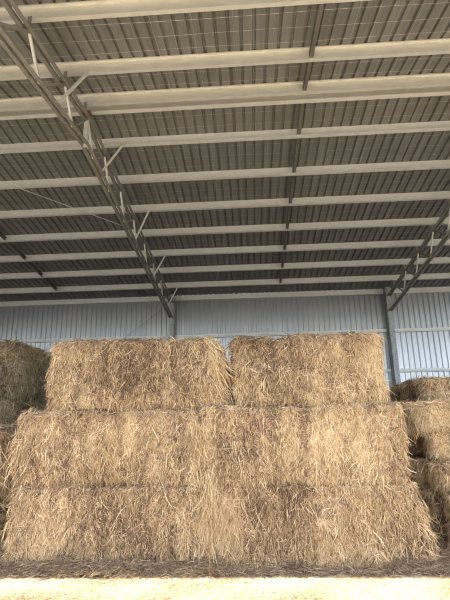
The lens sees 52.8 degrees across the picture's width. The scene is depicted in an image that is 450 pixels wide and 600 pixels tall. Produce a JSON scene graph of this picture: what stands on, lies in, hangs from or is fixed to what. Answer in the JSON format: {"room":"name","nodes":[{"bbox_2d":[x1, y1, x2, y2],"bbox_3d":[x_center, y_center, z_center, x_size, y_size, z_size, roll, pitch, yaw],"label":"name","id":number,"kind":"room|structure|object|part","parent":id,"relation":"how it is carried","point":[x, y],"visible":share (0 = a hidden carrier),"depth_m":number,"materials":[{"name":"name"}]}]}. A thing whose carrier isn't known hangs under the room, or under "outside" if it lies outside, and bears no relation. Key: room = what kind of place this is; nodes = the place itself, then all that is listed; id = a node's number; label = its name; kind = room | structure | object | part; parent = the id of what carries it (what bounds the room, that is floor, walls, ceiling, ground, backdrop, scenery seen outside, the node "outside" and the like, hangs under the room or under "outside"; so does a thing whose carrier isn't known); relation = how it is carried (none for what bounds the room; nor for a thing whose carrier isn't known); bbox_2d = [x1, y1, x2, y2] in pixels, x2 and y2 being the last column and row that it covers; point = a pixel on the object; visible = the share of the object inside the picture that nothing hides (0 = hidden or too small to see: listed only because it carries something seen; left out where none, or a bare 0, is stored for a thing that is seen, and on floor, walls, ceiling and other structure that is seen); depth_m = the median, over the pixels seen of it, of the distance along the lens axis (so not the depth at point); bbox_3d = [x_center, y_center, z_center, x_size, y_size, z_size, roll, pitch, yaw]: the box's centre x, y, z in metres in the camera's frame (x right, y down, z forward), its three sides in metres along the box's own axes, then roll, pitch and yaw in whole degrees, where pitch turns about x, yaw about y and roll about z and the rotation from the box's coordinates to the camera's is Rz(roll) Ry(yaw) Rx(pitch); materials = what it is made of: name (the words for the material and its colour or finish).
{"room":"farm building","nodes":[
{"label":"farm building","id":0,"kind":"room"},
{"bbox_2d":[0,575,448,599],"bbox_3d":[1.803,1.632,-0.081,16.500,0.001,10.900,-2,-15,3],"label":"floor","id":1,"kind":"structure","parent":0,"point":[80,575],"depth_m":4.57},
{"bbox_2d":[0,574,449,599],"bbox_3d":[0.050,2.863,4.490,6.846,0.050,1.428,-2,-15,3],"label":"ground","id":2,"kind":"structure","parent":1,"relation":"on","point":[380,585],"depth_m":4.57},
{"bbox_2d":[0,0,449,301],"bbox_3d":[-2.417,-2.635,10.421,32.240,1.287,14.695,-2,-15,3],"label":"ceiling","id":3,"kind":"structure","parent":0,"point":[421,143],"depth_m":9.97,"materials":[{"name":"metal"}]},
{"bbox_2d":[0,1,449,296],"bbox_3d":[-2.540,-2.635,10.358,31.601,1.193,14.120,-2,-15,3],"label":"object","id":4,"kind":"object","parent":3,"relation":"attached to","point":[425,1],"visible":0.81,"depth_m":10.00,"materials":[{"name":"silver metal"}]},
{"bbox_2d":[0,292,449,401],"bbox_3d":[-1.911,2.898,16.488,32.240,6.267,0.042,-2,-15,3],"label":"wall","id":5,"kind":"structure","parent":0,"point":[421,349],"depth_m":16.90,"materials":[{"name":"metal"}]},
{"bbox_2d":[0,335,168,342],"bbox_3d":[-5.892,1.499,17.021,7.670,0.106,0.113,-2,-15,3],"label":"beam","id":6,"kind":"structure","parent":5,"relation":"attached to","point":[163,336],"depth_m":16.95,"materials":[{"name":"metal"}]},
{"bbox_2d":[176,329,386,337],"bbox_3d":[2.003,1.238,16.600,7.670,0.106,0.113,-2,-15,3],"label":"wall girt","id":7,"kind":"object","parent":5,"relation":"attached to","point":[371,330],"depth_m":16.57,"materials":[{"name":"metal"}]},
{"bbox_2d":[395,327,449,331],"bbox_3d":[9.897,0.977,16.179,7.670,0.106,0.113,-2,-15,3],"label":"wall girt","id":8,"kind":"object","parent":5,"relation":"attached to","point":[438,328],"depth_m":16.29,"materials":[{"name":"metal"}]},
{"bbox_2d":[399,368,449,371],"bbox_3d":[9.924,2.367,15.806,7.670,0.106,0.113,-2,-15,3],"label":"wall girt","id":9,"kind":"object","parent":5,"relation":"attached to","point":[416,369],"depth_m":15.92,"materials":[{"name":"metal"}]},
{"bbox_3d":[-2.195,4.545,10.505,31.240,0.006,10.600,-2,-15,3],"label":"dirt","id":10,"kind":"object","parent":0,"visible":0},
{"bbox_2d":[0,492,12,555],"bbox_3d":[-4.086,2.855,6.295,3.151,1.148,1.754,-2,-15,5],"label":"hay bale","id":11,"kind":"object","parent":10,"relation":"on","point":[3,518],"visible":0.12,"depth_m":5.92},
{"bbox_2d":[0,412,19,511],"bbox_3d":[-4.088,2.326,6.495,2.936,1.582,1.804,-1,-15,-2],"label":"hay bale","id":12,"kind":"object","parent":11,"relation":"on","point":[6,431],"visible":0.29,"depth_m":6.04},
{"bbox_2d":[0,469,247,567],"bbox_3d":[-1.241,2.799,5.716,3.130,1.365,1.598,-2,-15,3],"label":"hay bale","id":13,"kind":"object","parent":10,"relation":"on","point":[114,522],"visible":0.88,"depth_m":5.29},
{"bbox_2d":[0,405,214,495],"bbox_3d":[-1.404,2.004,6.040,2.866,1.241,1.486,-2,-15,3],"label":"hay bale","id":14,"kind":"object","parent":13,"relation":"on","point":[97,447],"visible":0.95,"depth_m":5.53},
{"bbox_2d":[40,333,237,418],"bbox_3d":[-0.975,1.114,6.300,2.900,1.234,1.563,-2,-15,3],"label":"hay bale","id":15,"kind":"object","parent":14,"relation":"on","point":[115,374],"visible":0.95,"depth_m":5.77},
{"bbox_2d":[169,294,174,339],"bbox_3d":[-1.928,2.827,16.207,0.320,6.259,0.346,-2,-15,3],"label":"steel column","id":16,"kind":"structure","parent":10,"relation":"on","point":[171,305],"depth_m":16.74,"materials":[{"name":"grey metal"}]},
{"bbox_2d":[0,0,172,317],"bbox_3d":[-2.395,-2.007,10.449,0.166,2.034,14.202,-2,-15,3],"label":"roof truss","id":17,"kind":"object","parent":16,"relation":"on","point":[28,32],"visible":0.98,"depth_m":7.91,"materials":[{"name":"metal"}]},
{"bbox_2d":[0,181,133,229],"bbox_3d":[-4.463,-2.496,10.690,5.324,0.485,0.018,11,-19,-38],"label":"rod","id":18,"kind":"object","parent":17,"relation":"attached to","point":[0,181],"visible":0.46,"depth_m":11.03,"materials":[{"name":"grey metal"}]},
{"bbox_2d":[57,67,92,103],"bbox_3d":[-2.390,-3.411,7.219,0.531,0.887,0.049,7,-17,-27],"label":"brace","id":19,"kind":"object","parent":17,"relation":"attached to","point":[90,69],"visible":0.89,"depth_m":7.22,"materials":[{"name":"grey metal"}]},
{"bbox_3d":[-2.554,-3.123,8.342,0.070,0.675,0.070,-2,-15,3],"label":"ridge post","id":20,"kind":"part","parent":17,"relation":"part of","materials":[{"name":"grey metal"}]},
{"bbox_3d":[-2.550,-3.392,8.413,0.140,0.180,0.260,-2,-15,3],"label":"gusset plate","id":21,"kind":"part","parent":17,"relation":"part of","materials":[{"name":"grey metal"}]},
{"bbox_2d":[102,143,123,171],"bbox_3d":[-2.275,-2.870,9.184,0.452,0.732,0.042,2,-15,-12],"label":"brace","id":22,"kind":"object","parent":17,"relation":"attached to","point":[122,145],"visible":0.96,"depth_m":9.17,"materials":[{"name":"grey metal"}]},
{"bbox_2d":[135,209,149,239],"bbox_3d":[-2.108,-1.892,11.553,0.487,0.776,0.047,-10,-17,30],"label":"brace","id":23,"kind":"object","parent":17,"relation":"attached to","point":[148,209],"visible":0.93,"depth_m":11.54,"materials":[{"name":"grey metal"}]},
{"bbox_2d":[153,255,165,275],"bbox_3d":[-1.981,-1.021,13.676,0.418,0.741,0.040,-1,-15,-1],"label":"brace","id":24,"kind":"object","parent":17,"relation":"attached to","point":[164,255],"visible":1,"depth_m":13.66,"materials":[{"name":"grey metal"}]},
{"bbox_2d":[0,0,369,24],"bbox_3d":[-2.683,-3.953,6.264,32.040,0.206,0.131,-2,-15,3],"label":"purlin","id":25,"kind":"structure","parent":17,"relation":"on","point":[90,9],"depth_m":6.19,"materials":[{"name":"metal"}]},
{"bbox_2d":[0,217,447,242],"bbox_3d":[-2.266,-1.887,12.792,32.040,0.206,0.131,-2,-15,3],"label":"purlin","id":26,"kind":"structure","parent":17,"relation":"on","point":[411,221],"depth_m":12.65,"materials":[{"name":"metal"}]},
{"bbox_2d":[6,242,26,259],"bbox_3d":[-6.235,-1.504,13.541,0.066,0.254,1.183,-2,-15,3],"label":"purlin bridging","id":27,"kind":"object","parent":26,"relation":"attached to","point":[10,244],"visible":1,"depth_m":13.55,"materials":[{"name":"metal"}]},
{"bbox_2d":[283,231,287,249],"bbox_3d":[1.755,-1.768,13.115,0.066,0.254,1.183,-2,-15,3],"label":"purlin bridging","id":28,"kind":"object","parent":26,"relation":"attached to","point":[286,232],"visible":0.9,"depth_m":13.12,"materials":[{"name":"metal"}]},
{"bbox_2d":[0,86,449,119],"bbox_3d":[-2.546,-3.608,8.612,32.040,0.206,0.131,-2,-15,3],"label":"purlin","id":29,"kind":"structure","parent":17,"relation":"on","point":[429,91],"depth_m":8.43,"materials":[{"name":"metal"}]},
{"bbox_2d":[297,103,303,134],"bbox_3d":[1.466,-3.545,8.799,0.066,0.216,0.890,-2,-15,3],"label":"purlin bridging","id":30,"kind":"object","parent":29,"relation":"attached to","point":[301,109],"visible":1,"depth_m":8.79,"materials":[{"name":"metal"}]},
{"bbox_2d":[0,38,449,80],"bbox_3d":[-2.614,-3.795,7.459,32.040,0.206,0.131,-2,-15,3],"label":"purlin","id":31,"kind":"structure","parent":17,"relation":"on","point":[424,46],"depth_m":7.30,"materials":[{"name":"metal"}]},
{"bbox_2d":[309,4,323,57],"bbox_3d":[1.337,-3.977,6.657,0.066,0.254,1.184,-2,-15,3],"label":"purlin bridging","id":32,"kind":"object","parent":31,"relation":"attached to","point":[320,7],"visible":1,"depth_m":6.61,"materials":[{"name":"metal"}]},
{"bbox_2d":[0,72,449,111],"bbox_3d":[-2.562,-3.678,8.348,32.040,0.206,0.131,-2,-15,3],"label":"purlin","id":33,"kind":"structure","parent":17,"relation":"on","point":[431,79],"depth_m":8.20,"materials":[{"name":"metal"}]},
{"bbox_2d":[302,62,311,90],"bbox_3d":[1.397,-3.840,7.699,0.066,0.214,0.877,-2,-15,3],"label":"purlin bridging","id":34,"kind":"object","parent":33,"relation":"attached to","point":[309,64],"visible":0.9,"depth_m":7.69,"materials":[{"name":"metal"}]},
{"bbox_2d":[0,121,449,153],"bbox_3d":[-2.490,-3.262,9.453,32.040,0.206,0.131,-2,-15,3],"label":"purlin","id":35,"kind":"structure","parent":17,"relation":"on","point":[435,125],"depth_m":9.29,"materials":[{"name":"metal"}]},
{"bbox_2d":[292,138,299,172],"bbox_3d":[1.531,-3.143,9.776,0.066,0.254,1.183,-2,-15,3],"label":"purlin bridging","id":36,"kind":"object","parent":35,"relation":"attached to","point":[297,139],"visible":0.9,"depth_m":9.77,"materials":[{"name":"metal"}]},
{"bbox_2d":[0,160,449,189],"bbox_3d":[-2.415,-2.803,10.566,32.040,0.206,0.131,-2,-15,3],"label":"purlin","id":37,"kind":"structure","parent":17,"relation":"on","point":[432,164],"depth_m":10.41,"materials":[{"name":"metal"}]},
{"bbox_2d":[289,176,294,203],"bbox_3d":[1.606,-2.685,10.889,0.066,0.254,1.183,-2,-15,3],"label":"purlin bridging","id":38,"kind":"object","parent":37,"relation":"attached to","point":[292,177],"visible":0.93,"depth_m":10.88,"materials":[{"name":"metal"}]},
{"bbox_2d":[0,191,449,218],"bbox_3d":[-2.341,-2.345,11.679,32.040,0.206,0.131,-2,-15,3],"label":"purlin","id":39,"kind":"structure","parent":17,"relation":"on","point":[438,195],"depth_m":11.52,"materials":[{"name":"metal"}]},
{"bbox_2d":[0,231,6,239],"bbox_3d":[-6.309,-1.962,12.428,0.066,0.254,1.183,-2,-15,3],"label":"purlin bridging","id":40,"kind":"object","parent":39,"relation":"attached to","point":[2,235],"visible":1,"depth_m":12.80,"materials":[{"name":"metal"}]},
{"bbox_2d":[286,206,290,228],"bbox_3d":[1.680,-2.226,12.002,0.066,0.254,1.183,-2,-15,3],"label":"purlin bridging","id":41,"kind":"object","parent":39,"relation":"attached to","point":[289,207],"visible":0.9,"depth_m":11.98,"materials":[{"name":"metal"}]},
{"bbox_2d":[0,238,449,262],"bbox_3d":[-2.192,-1.428,13.905,32.040,0.206,0.131,-2,-15,3],"label":"purlin","id":42,"kind":"structure","parent":17,"relation":"on","point":[400,243],"depth_m":13.77,"materials":[{"name":"metal"}]},
{"bbox_2d":[27,261,42,276],"bbox_3d":[-6.160,-1.045,14.654,0.066,0.254,1.183,-2,-15,3],"label":"purlin bridging","id":43,"kind":"object","parent":42,"relation":"attached to","point":[30,263],"visible":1,"depth_m":14.73,"materials":[{"name":"metal"}]},
{"bbox_2d":[281,252,284,267],"bbox_3d":[1.829,-1.309,14.228,0.066,0.254,1.183,-2,-15,3],"label":"purlin bridging","id":44,"kind":"object","parent":42,"relation":"attached to","point":[283,254],"visible":0.93,"depth_m":14.21,"materials":[{"name":"metal"}]},
{"bbox_2d":[0,257,449,279],"bbox_3d":[-2.117,-0.970,15.018,32.040,0.206,0.131,-2,-15,3],"label":"purlin","id":45,"kind":"structure","parent":17,"relation":"on","point":[436,260],"depth_m":14.89,"materials":[{"name":"metal"}]},
{"bbox_2d":[43,278,57,290],"bbox_3d":[-6.086,-0.587,15.767,0.066,0.254,1.183,-2,-15,3],"label":"purlin bridging","id":46,"kind":"object","parent":45,"relation":"attached to","point":[47,280],"visible":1,"depth_m":15.83,"materials":[{"name":"metal"}]},
{"bbox_2d":[279,269,282,282],"bbox_3d":[1.904,-0.851,15.341,0.066,0.254,1.183,-2,-15,3],"label":"purlin bridging","id":47,"kind":"object","parent":45,"relation":"attached to","point":[281,271],"visible":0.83,"depth_m":15.29,"materials":[{"name":"metal"}]},
{"bbox_2d":[0,273,449,293],"bbox_3d":[-2.043,-0.511,16.131,32.040,0.206,0.131,-2,-15,3],"label":"purlin","id":48,"kind":"structure","parent":17,"relation":"on","point":[430,275],"depth_m":16.00,"materials":[{"name":"metal"}]},
{"bbox_2d":[0,287,449,306],"bbox_3d":[-1.968,-0.053,17.244,32.040,0.206,0.131,-2,-15,3],"label":"purlin","id":49,"kind":"structure","parent":17,"relation":"on","point":[423,289],"depth_m":17.12,"materials":[{"name":"metal"}]},
{"bbox_2d":[181,478,445,569],"bbox_3d":[1.035,2.697,5.685,3.243,1.096,1.556,-2,-15,3],"label":"hay bale","id":50,"kind":"object","parent":10,"relation":"on","point":[364,528],"visible":0.77,"depth_m":5.14},
{"bbox_2d":[195,400,424,507],"bbox_3d":[0.950,1.930,5.872,2.809,1.342,1.563,-2,-15,3],"label":"hay bale","id":51,"kind":"object","parent":50,"relation":"on","point":[249,447],"visible":0.91,"depth_m":5.39},
{"bbox_2d":[224,328,396,413],"bbox_3d":[1.078,1.125,6.150,2.380,1.400,1.488,-2,-15,3],"label":"hay bale","id":52,"kind":"object","parent":51,"relation":"on","point":[300,369],"visible":0.92,"depth_m":5.66},
{"bbox_2d":[383,287,400,384],"bbox_3d":[5.966,2.566,15.786,0.320,6.259,0.346,-2,-15,3],"label":"steel column","id":53,"kind":"structure","parent":10,"relation":"on","point":[389,316],"depth_m":16.09,"materials":[{"name":"grey metal"}]},
{"bbox_2d":[385,199,449,312],"bbox_3d":[5.499,-2.268,10.028,0.166,2.034,14.202,-2,-15,3],"label":"roof truss","id":54,"kind":"object","parent":53,"relation":"on","point":[446,212],"visible":0.98,"depth_m":13.06,"materials":[{"name":"metal"}]},
{"bbox_2d":[427,513,449,547],"bbox_3d":[3.257,3.049,6.107,1.085,0.409,0.735,2,-15,-10],"label":"hay bale","id":55,"kind":"object","parent":10,"relation":"on","point":[437,529],"visible":0.7,"depth_m":5.96},
{"bbox_2d":[417,484,443,524],"bbox_3d":[3.216,2.808,6.207,1.228,0.693,0.629,-3,-15,5],"label":"hay bale","id":56,"kind":"object","parent":55,"relation":"on","point":[427,495],"visible":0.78,"depth_m":6.09},
{"bbox_2d":[409,456,429,497],"bbox_3d":[3.120,2.508,6.474,1.166,0.700,0.704,0,-15,-3],"label":"hay bale","id":57,"kind":"object","parent":56,"relation":"on","point":[420,477],"visible":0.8,"depth_m":6.33},
{"bbox_2d":[405,430,425,455],"bbox_3d":[2.977,2.156,6.720,1.189,0.639,0.684,-2,-15,3],"label":"hay bale","id":58,"kind":"object","parent":57,"relation":"on","point":[414,450],"visible":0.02,"depth_m":6.50},
{"bbox_2d":[441,520,449,547],"bbox_3d":[3.336,2.857,5.606,1.226,0.520,0.738,-3,-15,9],"label":"hay bale","id":59,"kind":"object","parent":10,"relation":"on","point":[447,525],"visible":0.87,"depth_m":5.79},
{"bbox_2d":[434,487,449,530],"bbox_3d":[3.284,2.697,5.715,1.170,0.746,0.682,-3,-15,7],"label":"hay bale","id":60,"kind":"object","parent":59,"relation":"on","point":[445,499],"visible":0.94,"depth_m":5.84},
{"bbox_2d":[417,458,449,504],"bbox_3d":[3.196,2.357,5.954,1.183,0.741,0.674,-3,-15,6],"label":"hay bale","id":61,"kind":"object","parent":60,"relation":"on","point":[437,472],"visible":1,"depth_m":5.88},
{"bbox_2d":[419,430,449,459],"bbox_3d":[3.280,1.981,6.154,1.210,0.672,0.833,-3,-15,8],"label":"hay bale","id":62,"kind":"object","parent":61,"relation":"on","point":[436,449],"visible":0.77,"depth_m":6.06},
{"bbox_2d":[397,393,449,446],"bbox_3d":[3.067,1.640,6.246,1.650,0.789,0.718,-3,-15,7],"label":"hay bale","id":63,"kind":"object","parent":62,"relation":"on","point":[428,415],"visible":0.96,"depth_m":6.11},
{"bbox_2d":[405,372,449,401],"bbox_3d":[3.235,1.319,6.515,1.349,0.634,0.671,-3,-15,8],"label":"hay bale","id":64,"kind":"object","parent":63,"relation":"on","point":[426,388],"visible":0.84,"depth_m":6.37},
{"bbox_3d":[3.357,3.018,7.096,1.163,0.610,0.682,-2,-15,3],"label":"hay bale","id":65,"kind":"object","parent":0,"visible":0},
{"bbox_3d":[3.309,2.729,7.345,1.119,0.581,0.675,-2,-15,3],"label":"hay bale","id":66,"kind":"object","parent":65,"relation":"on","visible":0},
{"bbox_3d":[3.190,2.419,7.620,1.134,0.658,0.782,-2,-15,3],"label":"hay bale","id":67,"kind":"object","parent":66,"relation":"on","visible":0},
{"bbox_3d":[3.103,2.049,7.697,1.206,0.674,0.696,-2,-15,3],"label":"hay bale","id":68,"kind":"object","parent":67,"relation":"on","visible":0},
{"bbox_2d":[389,384,394,401],"bbox_3d":[3.395,1.696,7.904,1.128,0.600,0.661,-1,-15,0],"label":"hay bale","id":69,"kind":"object","parent":68,"relation":"on","point":[390,390],"visible":0.13,"depth_m":7.96},
{"bbox_3d":[-5.032,3.495,8.714,2.804,1.198,1.851,-2,-15,3],"label":"hay bale","id":70,"kind":"object","parent":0,"visible":0},
{"bbox_2d":[0,397,45,424],"bbox_3d":[-5.011,2.622,8.927,2.829,1.572,1.653,-2,-15,3],"label":"hay bale","id":71,"kind":"object","parent":70,"relation":"on","point":[11,407],"visible":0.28,"depth_m":8.46},
{"bbox_2d":[0,332,51,405],"bbox_3d":[-5.049,1.514,9.195,2.962,1.583,1.704,-1,-15,-1],"label":"hay bale","id":72,"kind":"object","parent":71,"relation":"on","point":[23,367],"visible":0.97,"depth_m":8.77},
{"bbox_3d":[-4.941,3.832,9.941,2.670,1.179,1.697,-2,-15,3],"label":"hay bale","id":73,"kind":"object","parent":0,"visible":0},
{"bbox_2d":[39,398,48,410],"bbox_3d":[-4.947,2.850,10.216,2.818,1.620,1.733,-2,-15,3],"label":"hay bale","id":74,"kind":"object","parent":73,"relation":"on","point":[44,406],"visible":0.02,"depth_m":9.75},
{"bbox_2d":[33,350,52,402],"bbox_3d":[-4.902,1.857,10.415,2.825,1.491,1.729,-2,-15,3],"label":"hay bale","id":75,"kind":"object","parent":74,"relation":"on","point":[45,397],"visible":0.06,"depth_m":9.87},
{"bbox_3d":[2.931,1.772,6.744,1.297,0.577,0.740,-2,-15,3],"label":"hay bale","id":76,"kind":"object","parent":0,"visible":0},
{"bbox_2d":[394,375,435,402],"bbox_3d":[3.268,1.491,6.970,1.231,0.700,0.742,-2,-15,3],"label":"hay bale","id":77,"kind":"object","parent":76,"relation":"on","point":[408,393],"visible":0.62,"depth_m":6.94},
{"bbox_3d":[2.919,1.907,7.248,1.257,0.593,0.703,-2,-15,3],"label":"hay bale","id":78,"kind":"object","parent":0,"visible":0},
{"bbox_2d":[390,379,402,403],"bbox_3d":[3.316,1.559,7.443,1.146,0.608,0.759,-2,-15,3],"label":"hay bale","id":79,"kind":"object","parent":78,"relation":"on","point":[398,397],"visible":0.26,"depth_m":7.57},
{"label":"outside","id":80,"kind":"structure","parent":0,"visible":0},
{"label":"ground","id":81,"kind":"structure","parent":80,"visible":0},
{"bbox_2d":[0,544,449,582],"bbox_3d":[-0.247,2.958,5.149,12.082,0.334,0.937,-2,-15,4],"label":"hay","id":82,"kind":"object","parent":81,"relation":"on","point":[63,567],"visible":0.77,"depth_m":4.99}
]}

